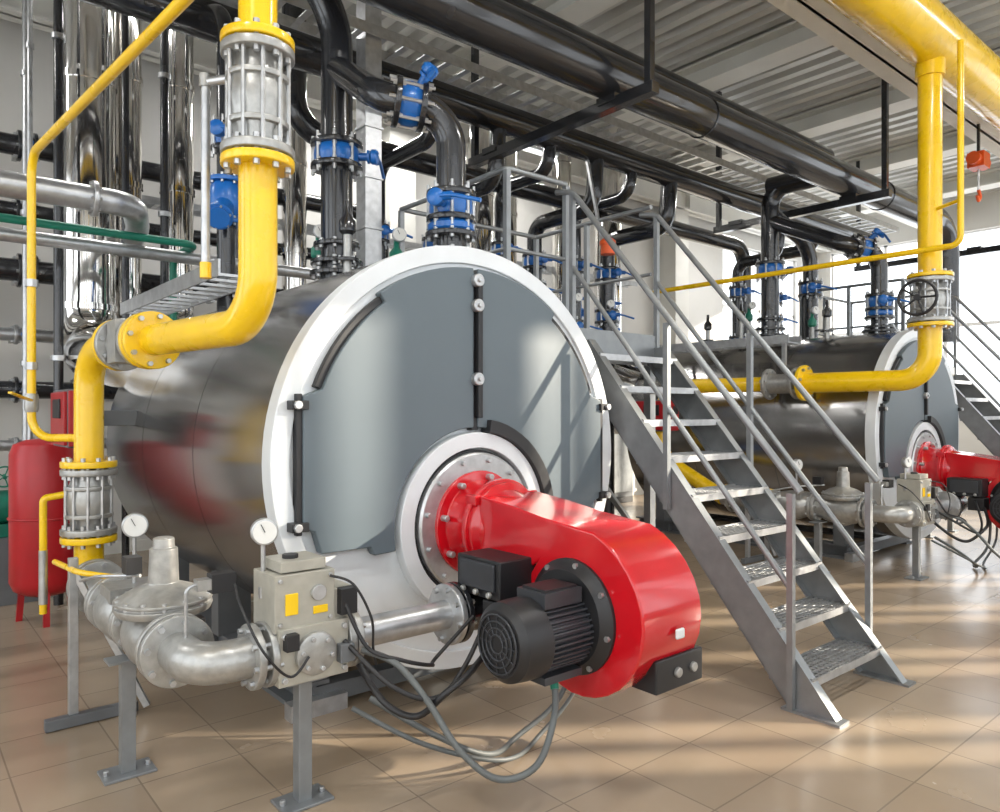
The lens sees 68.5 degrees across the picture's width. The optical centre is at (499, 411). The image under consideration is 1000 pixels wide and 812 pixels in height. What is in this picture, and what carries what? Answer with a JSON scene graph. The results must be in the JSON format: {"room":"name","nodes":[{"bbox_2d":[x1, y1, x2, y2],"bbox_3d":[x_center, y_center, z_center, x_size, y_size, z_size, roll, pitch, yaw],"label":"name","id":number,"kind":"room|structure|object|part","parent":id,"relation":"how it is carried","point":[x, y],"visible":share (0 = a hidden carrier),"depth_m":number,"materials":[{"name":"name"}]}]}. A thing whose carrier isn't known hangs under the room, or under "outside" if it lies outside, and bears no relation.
{"room":"mechanical room","nodes":[
{"label":"mechanical room","id":0,"kind":"room"},
{"bbox_2d":[200,4,237,311],"bbox_3d":[-1.936,-1.778,5.015,0.314,2.356,0.874,0,0,-40],"label":"pipe","id":1,"kind":"object","parent":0,"point":[223,187],"depth_m":4.91,"materials":[{"name":"metal"}]},
{"bbox_2d":[0,18,802,541],"bbox_3d":[-0.635,-1.500,10.861,21.000,6.000,0.250,0,0,-40],"label":"wall","id":2,"kind":"structure","parent":0,"point":[703,301],"depth_m":8.03,"materials":[{"name":"paint"}]},
{"bbox_2d":[0,324,52,344],"bbox_3d":[-4.644,0.255,6.430,8.160,2.090,0.260,0,0,-40],"label":"pipe","id":3,"kind":"object","parent":2,"relation":"attached to","point":[12,334],"visible":0.12,"depth_m":6.61,"materials":[{"name":"metal"}]},
{"bbox_2d":[0,436,106,451],"bbox_3d":[-4.654,0.762,6.434,8.150,1.075,0.240,0,0,-40],"label":"pipe","id":4,"kind":"object","parent":3,"relation":"attached to","point":[5,445],"visible":0.1,"depth_m":6.58,"materials":[{"name":"metal"}]},
{"bbox_2d":[104,488,643,554],"bbox_3d":[-0.548,1.440,10.758,21.000,0.120,0.020,0,0,-40],"label":"baseboard","id":5,"kind":"structure","parent":2,"relation":"attached to","point":[142,544],"depth_m":7.92,"materials":[{"name":"beige paint"}]},
{"bbox_2d":[723,249,793,336],"bbox_3d":[5.647,-2.200,16.132,3.070,2.670,0.090,0,0,-40],"label":"window","id":6,"kind":"structure","parent":2,"relation":"in","point":[757,311],"depth_m":16.76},
{"bbox_2d":[0,494,999,811],"bbox_3d":[3.337,1.550,6.133,21.400,0.100,12.500,0,0,-40],"label":"floor","id":7,"kind":"structure","parent":0,"point":[722,740],"depth_m":3.44,"materials":[{"name":"tile"}]},
{"bbox_2d":[0,466,37,605],"bbox_3d":[-3.949,0.900,5.790,0.546,1.200,0.415,0,0,-40],"label":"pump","id":8,"kind":"object","parent":7,"relation":"on","point":[7,596],"visible":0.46,"depth_m":5.70,"materials":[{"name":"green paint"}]},
{"bbox_2d":[20,0,26,440],"bbox_3d":[-4.096,-1.275,6.354,0.090,5.550,0.090,0,0,-40],"label":"riser pipe","id":9,"kind":"object","parent":7,"relation":"on","point":[23,73],"visible":0.34,"depth_m":6.33,"materials":[{"name":"metal"}]},
{"bbox_2d":[26,0,33,439],"bbox_3d":[-3.749,-1.275,5.862,0.060,5.550,0.060,0,0,-40],"label":"riser pipe","id":10,"kind":"object","parent":7,"relation":"on","point":[29,44],"visible":0.3,"depth_m":5.84,"materials":[{"name":"metal"}]},
{"bbox_2d":[7,431,73,627],"bbox_3d":[-3.267,0.821,5.288,0.469,1.362,0.469,0,0,-21],"label":"tank","id":11,"kind":"object","parent":7,"relation":"on","point":[33,464],"visible":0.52,"depth_m":5.09,"materials":[{"name":"red metal"}]},
{"bbox_2d":[51,0,65,605],"bbox_3d":[-3.441,-1.275,5.729,0.105,5.550,0.105,0,0,-40],"label":"riser pipe","id":12,"kind":"object","parent":7,"relation":"on","point":[58,36],"visible":0.44,"depth_m":5.70,"materials":[{"name":"silver metal"}]},
{"bbox_2d":[0,377,118,402],"bbox_3d":[-4.623,0.490,6.421,8.180,1.620,0.300,0,0,-40],"label":"pipe","id":13,"kind":"object","parent":7,"relation":"on","point":[44,390],"visible":0.16,"depth_m":6.70,"materials":[{"name":"metal"}]},
{"bbox_2d":[0,213,196,319],"bbox_3d":[-4.653,0.025,4.319,5.430,2.749,0.659,0,0,-40],"label":"pipe","id":14,"kind":"object","parent":7,"relation":"on","point":[188,246],"visible":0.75,"depth_m":5.41,"materials":[{"name":"green metal"}]},
{"bbox_2d":[0,169,149,257],"bbox_3d":[-4.167,-1.450,4.093,1.816,0.240,5.722,0,0,30],"label":"pipe","id":15,"kind":"object","parent":14,"relation":"attached to","point":[93,198],"visible":0.85,"depth_m":4.90,"materials":[{"name":"metal"}]},
{"bbox_2d":[0,227,313,279],"bbox_3d":[-4.248,-1.250,5.019,6.950,0.100,0.850,0,0,-40],"label":"pipe","id":16,"kind":"object","parent":14,"relation":"attached to","point":[7,234],"visible":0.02,"depth_m":5.60,"materials":[{"name":"metal"}]},
{"bbox_2d":[121,14,130,567],"bbox_3d":[-3.123,-1.275,6.127,0.090,5.550,0.090,0,0,-40],"label":"riser pipe","id":17,"kind":"object","parent":7,"relation":"on","point":[124,19],"visible":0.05,"depth_m":6.10,"materials":[{"name":"metal"}]},
{"bbox_2d":[0,253,281,303],"bbox_3d":[-4.362,-0.050,6.359,8.500,2.700,0.350,0,0,-40],"label":"pipe","id":18,"kind":"object","parent":7,"relation":"on","point":[10,268],"visible":0.21,"depth_m":6.51,"materials":[{"name":"black metal"}]},
{"bbox_2d":[158,29,170,316],"bbox_3d":[-2.921,-1.275,6.401,0.105,5.550,0.105,0,0,-40],"label":"riser pipe","id":19,"kind":"object","parent":7,"relation":"on","point":[164,76],"visible":0.52,"depth_m":6.37,"materials":[{"name":"silver metal"}]},
{"bbox_2d":[0,199,355,259],"bbox_3d":[-4.569,-0.302,6.349,8.170,3.205,0.280,0,0,-40],"label":"pipe","id":20,"kind":"object","parent":7,"relation":"on","point":[13,207],"visible":0.08,"depth_m":6.67,"materials":[{"name":"metal"}]},
{"bbox_2d":[0,130,388,257],"bbox_3d":[-4.484,-0.593,6.263,8.190,3.785,0.320,0,0,-40],"label":"pipe","id":21,"kind":"object","parent":7,"relation":"on","point":[11,144],"visible":0.15,"depth_m":7.07,"materials":[{"name":"metal"}]},
{"bbox_2d":[142,195,637,287],"bbox_3d":[-2.784,-2.100,7.979,13.000,0.070,0.210,0,0,-40],"label":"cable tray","id":22,"kind":"object","parent":21,"relation":"attached to","point":[151,202],"visible":0.16,"depth_m":8.58,"materials":[{"name":"metal"}]},
{"bbox_2d":[236,175,237,274],"bbox_3d":[-2.369,-1.275,6.630,0.150,5.550,0.150,0,0,-40],"label":"riser pipe","id":23,"kind":"object","parent":7,"relation":"on","point":[236,175],"visible":0.02,"depth_m":6.58,"materials":[{"name":"black metal"}]},
{"bbox_2d":[159,30,194,319],"bbox_3d":[-2.656,-2.280,6.599,1.030,3.639,0.304,0,0,29],"label":"flue","id":24,"kind":"object","parent":23,"relation":"attached to","point":[181,46],"visible":0.27,"depth_m":6.66,"materials":[{"name":"silver metal"}]},
{"bbox_2d":[116,13,142,318],"bbox_3d":[-3.179,-2.244,6.732,0.695,3.712,0.264,0,0,-40],"label":"flue","id":25,"kind":"object","parent":24,"relation":"attached to","point":[135,25],"visible":0.3,"depth_m":6.51,"materials":[{"name":"silver metal"}]},
{"bbox_2d":[280,73,307,290],"bbox_3d":[-2.220,-1.300,7.930,0.284,5.600,0.284,0,0,-40],"label":"flue","id":26,"kind":"object","parent":7,"relation":"on","point":[294,252],"visible":0.22,"depth_m":7.82,"materials":[{"name":"silver metal"}]},
{"bbox_2d":[44,513,574,811],"bbox_3d":[-1.018,0.950,3.150,2.656,1.100,1.183,0,0,11],"label":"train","id":27,"kind":"object","parent":7,"relation":"on","point":[308,627],"visible":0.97,"depth_m":2.81,"materials":[{"name":"metal"}]},
{"bbox_2d":[51,200,610,723],"bbox_3d":[-1.294,0.056,4.863,2.610,2.888,3.209,0,0,-40],"label":"boiler","id":28,"kind":"object","parent":7,"relation":"on","point":[363,394],"visible":0.71,"depth_m":3.69,"materials":[{"name":"grey metal"}]},
{"bbox_3d":[-2.611,0.040,4.764,0.470,0.360,0.545,0,0,-40],"label":"control panel","id":29,"kind":"part","parent":28,"relation":"part of","materials":[{"name":"red metal"}]},
{"bbox_2d":[64,0,133,386],"bbox_3d":[-3.206,-2.140,5.869,0.464,3.919,1.352,0,0,-40],"label":"flue","id":30,"kind":"object","parent":28,"relation":"attached to","point":[89,30],"visible":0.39,"depth_m":6.02,"materials":[{"name":"silver metal"}]},
{"bbox_2d":[307,0,384,268],"bbox_3d":[-3.174,-2.223,3.191,6.244,2.565,0.380,0,0,-40],"label":"pipe","id":31,"kind":"object","parent":28,"relation":"attached to","point":[337,156],"depth_m":4.86,"materials":[{"name":"black metal"}]},
{"bbox_3d":[-0.511,-0.037,3.517,0.942,1.414,0.053,0,0,-40],"label":"door plate","id":32,"kind":"part","parent":28,"relation":"part of","materials":[{"name":"grey metal"}]},
{"bbox_2d":[327,56,481,246],"bbox_3d":[-0.595,-1.638,4.526,0.598,1.475,1.358,0,0,-40],"label":"pipe","id":33,"kind":"object","parent":28,"relation":"attached to","point":[408,103],"depth_m":4.29,"materials":[{"name":"black metal"}]},
{"bbox_3d":[-0.107,0.538,3.838,0.994,0.994,0.105,0,0,-40],"label":"burner mount","id":34,"kind":"part","parent":28,"relation":"part of","materials":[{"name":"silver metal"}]},
{"bbox_3d":[0.230,-0.037,4.139,0.942,1.414,0.053,0,0,-40],"label":"door plate","id":35,"kind":"part","parent":28,"relation":"part of","materials":[{"name":"grey metal"}]},
{"bbox_2d":[435,470,701,697],"bbox_3d":[0.155,0.729,3.208,0.875,0.857,1.256,0,0,-40],"label":"gas burner","id":36,"kind":"object","parent":28,"relation":"attached to","point":[593,603],"visible":1,"depth_m":2.91,"materials":[{"name":"red paint"}]},
{"bbox_3d":[0.152,0.853,2.870,0.436,0.355,0.330,0,0,-40],"label":"motor","id":37,"kind":"part","parent":36,"relation":"part of","materials":[{"name":"black plastic"}]},
{"bbox_2d":[354,0,382,265],"bbox_3d":[-0.992,-2.487,5.566,0.220,3.325,0.220,0,0,-40],"label":"column","id":38,"kind":"structure","parent":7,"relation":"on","point":[369,229],"depth_m":5.52,"materials":[{"name":"metal"}]},
{"bbox_2d":[382,126,415,251],"bbox_3d":[-1.389,-1.100,9.738,0.500,5.200,0.450,0,0,-40],"label":"support column","id":39,"kind":"structure","parent":7,"relation":"on","point":[400,184],"depth_m":9.56,"materials":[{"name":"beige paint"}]},
{"bbox_2d":[382,128,434,258],"bbox_3d":[-0.900,-0.655,7.110,0.387,4.311,1.178,0,0,-40],"label":"pipe","id":40,"kind":"object","parent":7,"relation":"on","point":[425,141],"visible":0.25,"depth_m":7.11,"materials":[{"name":"metal"}]},
{"bbox_2d":[78,0,876,239],"bbox_3d":[-0.100,-2.880,7.099,16.580,0.300,0.300,0,0,-40],"label":"pipe","id":41,"kind":"object","parent":40,"relation":"attached to","point":[470,108],"visible":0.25,"depth_m":7.20,"materials":[{"name":"black metal"}]},
{"bbox_2d":[585,160,615,255],"bbox_3d":[1.061,-2.207,7.832,0.170,1.094,0.400,0,0,-40],"label":"beacon","id":42,"kind":"object","parent":41,"relation":"hanging from","point":[606,250],"visible":0.62,"depth_m":7.85,"materials":[{"name":"orange paint"}]},
{"bbox_2d":[504,0,834,156],"bbox_3d":[-0.972,-3.227,5.736,13.490,0.427,1.014,0,0,-40],"label":"pipe","id":43,"kind":"object","parent":41,"relation":"on","point":[522,4],"visible":0.16,"depth_m":7.22,"materials":[{"name":"black metal"}]},
{"bbox_2d":[422,127,505,247],"bbox_3d":[-0.363,-0.654,7.629,0.391,4.307,1.310,0,0,-40],"label":"pipe","id":44,"kind":"object","parent":7,"relation":"on","point":[498,135],"visible":0.06,"depth_m":7.17,"materials":[{"name":"metal"}]},
{"bbox_2d":[468,75,493,250],"bbox_3d":[-0.240,-1.300,9.070,0.344,5.600,0.344,0,0,-40],"label":"flue","id":45,"kind":"object","parent":7,"relation":"on","point":[483,209],"visible":0.07,"depth_m":8.92,"materials":[{"name":"silver metal"}]},
{"bbox_2d":[504,136,517,263],"bbox_3d":[0.089,-1.300,10.000,0.304,5.600,0.304,0,0,-40],"label":"flue","id":46,"kind":"object","parent":7,"relation":"on","point":[511,160],"visible":0.09,"depth_m":9.90,"materials":[{"name":"silver metal"}]},
{"bbox_2d":[490,146,555,256],"bbox_3d":[0.275,-0.655,7.966,0.387,4.311,0.978,0,0,-40],"label":"pipe","id":47,"kind":"object","parent":7,"relation":"on","point":[546,164],"visible":0.12,"depth_m":7.96,"materials":[{"name":"metal"}]},
{"bbox_2d":[551,153,571,301],"bbox_3d":[0.893,-1.300,10.675,0.304,5.600,0.304,0,0,-40],"label":"flue","id":48,"kind":"object","parent":7,"relation":"on","point":[561,170],"visible":0.17,"depth_m":10.55,"materials":[{"name":"silver metal"}]},
{"bbox_2d":[522,159,603,293],"bbox_3d":[0.736,-0.654,8.490,0.395,4.308,1.234,0,0,-40],"label":"pipe","id":49,"kind":"object","parent":7,"relation":"on","point":[552,219],"visible":0.34,"depth_m":8.50,"materials":[{"name":"metal"}]},
{"bbox_2d":[581,297,621,330],"bbox_3d":[1.075,-0.030,9.914,5.200,3.060,0.260,0,0,-40],"label":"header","id":50,"kind":"object","parent":7,"relation":"on","point":[616,303],"visible":0.08,"depth_m":10.12,"materials":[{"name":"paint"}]},
{"bbox_2d":[576,172,636,329],"bbox_3d":[1.238,-0.655,8.840,0.387,4.311,1.078,0,0,-40],"label":"pipe","id":51,"kind":"object","parent":7,"relation":"on","point":[625,193],"visible":0.36,"depth_m":8.91,"materials":[{"name":"black metal"}]},
{"bbox_2d":[282,3,750,335],"bbox_3d":[0.976,-1.350,9.178,7.720,5.100,0.220,0,0,-40],"label":"pipe","id":52,"kind":"object","parent":51,"relation":"attached to","point":[303,122],"visible":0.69,"depth_m":8.51,"materials":[{"name":"metal"}]},
{"bbox_2d":[615,382,632,502],"bbox_3d":[0.520,0.500,11.182,4.080,2.000,0.545,0,0,-40],"label":"tall cabinet","id":53,"kind":"object","parent":7,"relation":"on","point":[623,468],"visible":0.08,"depth_m":12.13,"materials":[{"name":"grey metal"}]},
{"bbox_2d":[594,182,677,514],"bbox_3d":[1.725,-0.654,9.326,0.399,4.309,1.263,0,0,-40],"label":"pipe","id":54,"kind":"object","parent":7,"relation":"on","point":[668,192],"visible":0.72,"depth_m":9.51,"materials":[{"name":"black metal"}]},
{"bbox_2d":[398,166,915,728],"bbox_3d":[0.761,-0.019,4.812,1.445,3.038,3.130,0,0,-40],"label":"staircase","id":55,"kind":"structure","parent":7,"relation":"on","point":[771,633],"depth_m":4.38,"materials":[{"name":"grey metal"}]},
{"bbox_2d":[658,208,688,344],"bbox_3d":[3.205,-1.100,13.597,0.500,5.200,0.450,0,0,-40],"label":"support column","id":56,"kind":"structure","parent":7,"relation":"on","point":[674,263],"depth_m":13.45,"materials":[{"name":"beige paint"}]},
{"bbox_2d":[728,233,784,338],"bbox_3d":[3.824,-0.654,10.885,0.391,4.307,0.910,0,0,-40],"label":"pipe","id":57,"kind":"object","parent":7,"relation":"on","point":[737,291],"visible":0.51,"depth_m":11.01,"materials":[{"name":"black metal"}]},
{"bbox_2d":[627,299,963,561],"bbox_3d":[3.224,0.056,8.658,2.610,2.888,3.209,0,0,-40],"label":"boiler","id":58,"kind":"object","parent":7,"relation":"on","point":[884,427],"visible":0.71,"depth_m":7.63,"materials":[{"name":"grey metal"}]},
{"bbox_2d":[593,126,643,384],"bbox_3d":[1.942,-2.153,10.357,1.464,3.893,0.423,0,0,45],"label":"flue","id":59,"kind":"object","parent":58,"relation":"attached to","point":[612,180],"visible":0.09,"depth_m":10.54,"materials":[{"name":"silver metal"}]},
{"bbox_3d":[1.907,0.040,8.559,0.470,0.360,0.545,0,0,-40],"label":"control panel","id":60,"kind":"part","parent":58,"relation":"part of","materials":[{"name":"red metal"}]},
{"bbox_2d":[755,189,792,333],"bbox_3d":[3.532,-1.883,8.788,0.575,1.885,0.875,0,0,-40],"label":"pipe","id":61,"kind":"object","parent":58,"relation":"attached to","point":[769,319],"depth_m":8.82,"materials":[{"name":"black metal"}]},
{"bbox_2d":[779,210,836,338],"bbox_3d":[3.761,-1.466,9.054,0.893,2.032,0.589,0,0,-40],"label":"pipe","id":62,"kind":"object","parent":58,"relation":"attached to","point":[808,287],"depth_m":9.22,"materials":[{"name":"black metal"}]},
{"bbox_2d":[769,216,908,329],"bbox_3d":[3.853,-1.640,8.401,0.602,1.479,1.569,0,0,-40],"label":"pipe","id":63,"kind":"object","parent":58,"relation":"attached to","point":[879,304],"depth_m":8.11,"materials":[{"name":"black metal"}]},
{"bbox_3d":[4.007,-0.037,7.312,0.942,1.414,0.053,0,0,-40],"label":"door plate","id":64,"kind":"part","parent":58,"relation":"part of","materials":[{"name":"grey metal"}]},
{"bbox_3d":[4.411,0.538,7.633,0.994,0.994,0.105,0,0,-40],"label":"burner mount","id":65,"kind":"part","parent":58,"relation":"part of","materials":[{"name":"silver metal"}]},
{"bbox_3d":[4.748,-0.037,7.934,0.942,1.414,0.053,0,0,-40],"label":"door plate","id":66,"kind":"part","parent":58,"relation":"part of","materials":[{"name":"grey metal"}]},
{"bbox_2d":[916,441,999,528],"bbox_3d":[4.673,0.729,7.003,0.875,0.857,1.256,0,0,-40],"label":"gas burner","id":67,"kind":"object","parent":58,"relation":"attached to","point":[974,476],"visible":0.92,"depth_m":7.09,"materials":[{"name":"red paint"}]},
{"bbox_3d":[4.669,0.853,6.665,0.436,0.355,0.330,0,0,-40],"label":"motor","id":68,"kind":"part","parent":67,"relation":"part of","materials":[{"name":"black plastic"}]},
{"bbox_2d":[779,243,817,326],"bbox_3d":[4.578,-0.658,11.527,0.399,4.316,0.962,0,0,-40],"label":"pipe","id":69,"kind":"object","parent":7,"relation":"on","point":[790,252],"visible":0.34,"depth_m":11.51,"materials":[{"name":"black metal"}]},
{"bbox_2d":[719,457,999,580],"bbox_3d":[3.500,0.950,6.945,2.656,1.100,1.183,0,0,11],"label":"train","id":70,"kind":"object","parent":7,"relation":"on","point":[919,504],"visible":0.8,"depth_m":6.62,"materials":[{"name":"metal"}]},
{"bbox_2d":[799,278,999,538],"bbox_3d":[5.340,-0.019,8.658,1.445,3.038,3.130,0,0,-40],"label":"staircase","id":71,"kind":"structure","parent":7,"relation":"on","point":[980,414],"depth_m":8.88,"materials":[{"name":"grey metal"}]},
{"bbox_2d":[306,0,999,219],"bbox_3d":[3.368,-4.500,6.159,21.280,0.200,12.300,0,0,-40],"label":"ceiling","id":72,"kind":"structure","parent":0,"point":[687,32],"depth_m":9.36,"materials":[{"name":"metal"}]},
{"bbox_2d":[434,0,621,80],"bbox_3d":[2.571,-4.255,5.490,0.340,0.270,12.100,0,0,-40],"label":"joist","id":73,"kind":"object","parent":72,"relation":"attached to","point":[575,12],"visible":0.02,"depth_m":7.75,"materials":[{"name":"beige paint"}]},
{"bbox_2d":[506,92,558,157],"bbox_3d":[0.472,-3.999,10.322,1.300,0.702,0.140,0,0,-40],"label":"lamp","id":74,"kind":"object","parent":72,"relation":"hanging from","point":[533,149],"visible":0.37,"depth_m":10.30,"materials":[{"name":"metal"}]},
{"bbox_2d":[213,0,898,233],"bbox_3d":[0.032,-2.850,6.492,16.000,0.080,0.310,0,0,-40],"label":"cable tray","id":75,"kind":"object","parent":72,"relation":"hanging from","point":[299,24],"visible":0.8,"depth_m":6.76,"materials":[{"name":"metal"}]},
{"bbox_2d":[468,0,658,168],"bbox_3d":[0.452,-3.413,6.505,0.200,1.935,2.380,0,0,-40],"label":"frame","id":76,"kind":"object","parent":72,"relation":"hanging from","point":[615,101],"visible":0.85,"depth_m":6.12,"materials":[{"name":"black paint"}]},
{"bbox_2d":[590,0,947,127],"bbox_3d":[4.486,-4.255,7.098,0.340,0.270,12.100,0,0,-40],"label":"ceiling light","id":77,"kind":"object","parent":72,"relation":"attached to","point":[791,41],"visible":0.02,"depth_m":8.77,"materials":[{"name":"beige paint"}]},
{"bbox_2d":[713,78,891,234],"bbox_3d":[3.699,-3.413,9.232,0.200,1.935,2.380,0,0,-40],"label":"frame","id":78,"kind":"object","parent":72,"relation":"hanging from","point":[885,192],"visible":0.64,"depth_m":8.66,"materials":[{"name":"black paint"}]},
{"bbox_2d":[357,0,959,343],"bbox_3d":[0.385,-1.953,5.896,15.775,1.906,0.906,0,0,-40],"label":"pipe","id":79,"kind":"object","parent":78,"relation":"hanging from","point":[503,30],"visible":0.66,"depth_m":6.17,"materials":[{"name":"black metal"}]},
{"bbox_2d":[672,49,999,166],"bbox_3d":[6.400,-4.255,8.706,0.340,0.270,12.100,0,0,-40],"label":"joist","id":80,"kind":"object","parent":72,"relation":"attached to","point":[866,106],"visible":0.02,"depth_m":10.49,"materials":[{"name":"beige paint"}]},
{"bbox_2d":[751,131,983,195],"bbox_3d":[8.314,-4.255,10.314,0.340,0.270,12.100,0,0,-40],"label":"joist","id":81,"kind":"object","parent":72,"relation":"attached to","point":[905,155],"visible":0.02,"depth_m":12.19,"materials":[{"name":"beige paint"}]},
{"bbox_2d":[824,0,999,131],"bbox_3d":[3.304,-3.655,5.940,20.300,1.391,0.807,0,0,-40],"label":"pipe","id":82,"kind":"object","parent":72,"relation":"hanging from","point":[925,34],"visible":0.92,"depth_m":6.36,"materials":[{"name":"yellow metal"}]},
{"bbox_2d":[8,0,294,614],"bbox_3d":[-1.642,-1.100,3.307,2.340,4.300,0.503,0,0,42],"label":"gas pipe","id":83,"kind":"object","parent":82,"relation":"attached to","point":[258,55],"visible":0.98,"depth_m":2.85,"materials":[{"name":"yellow metal"}]},
{"bbox_2d":[652,39,963,503],"bbox_3d":[2.871,-1.139,7.463,3.245,4.222,0.526,0,0,43],"label":"gas pipe","id":84,"kind":"object","parent":82,"relation":"attached to","point":[929,304],"visible":0.89,"depth_m":6.54,"materials":[{"name":"yellow metal"}]},
{"bbox_2d":[826,167,999,216],"bbox_3d":[10.228,-4.255,11.922,0.340,0.270,12.100,0,0,-40],"label":"joist","id":85,"kind":"object","parent":72,"relation":"attached to","point":[989,179],"visible":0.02,"depth_m":13.68,"materials":[{"name":"beige paint"}]},
{"bbox_2d":[854,161,999,271],"bbox_3d":[6.938,-3.413,11.953,0.200,1.935,2.380,0,0,-40],"label":"frame","id":86,"kind":"object","parent":72,"relation":"hanging from","point":[977,250],"visible":0.51,"depth_m":12.10,"materials":[{"name":"black paint"}]},
{"bbox_2d":[816,191,999,455],"bbox_3d":[11.473,-1.500,12.967,0.250,6.000,12.100,0,0,-40],"label":"wall","id":87,"kind":"structure","parent":0,"point":[984,214],"depth_m":15.12,"materials":[{"name":"paint"}]},
{"bbox_2d":[832,227,999,362],"bbox_3d":[8.992,-1.800,15.912,0.090,3.870,3.670,0,0,-40],"label":"window","id":88,"kind":"structure","parent":87,"relation":"in","point":[886,248],"depth_m":16.30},
{"bbox_3d":[-4.799,-1.500,-0.701,0.250,6.000,12.100,0,0,-40],"label":"wall","id":89,"kind":"structure","parent":0,"visible":0},
{"bbox_2d":[0,0,831,252],"bbox_3d":[-0.319,-3.930,10.572,21.110,0.360,0.250,0,0,-40],"label":"roof beam","id":90,"kind":"structure","parent":89,"relation":"attached to","point":[205,53],"depth_m":10.35,"materials":[{"name":"grey metal"}]},
{"bbox_2d":[347,0,916,227],"bbox_3d":[1.224,-3.930,8.734,21.110,0.360,0.250,0,0,-40],"label":"roof beam","id":91,"kind":"structure","parent":89,"relation":"attached to","point":[352,1],"depth_m":8.49,"materials":[{"name":"grey metal"}]},
{"bbox_2d":[766,0,999,157],"bbox_3d":[2.993,-3.800,6.628,21.110,0.600,0.360,0,0,-40],"label":"roof beam","id":92,"kind":"structure","parent":89,"relation":"attached to","point":[818,16],"depth_m":7.20,"materials":[{"name":"beige metal"}]},
{"bbox_2d":[966,123,990,201],"bbox_3d":[5.816,-3.026,8.934,0.400,0.949,0.180,0,0,-40],"label":"hoist","id":93,"kind":"object","parent":92,"relation":"hanging from","point":[977,161],"visible":1,"depth_m":8.89,"materials":[{"name":"orange paint"}]}
]}

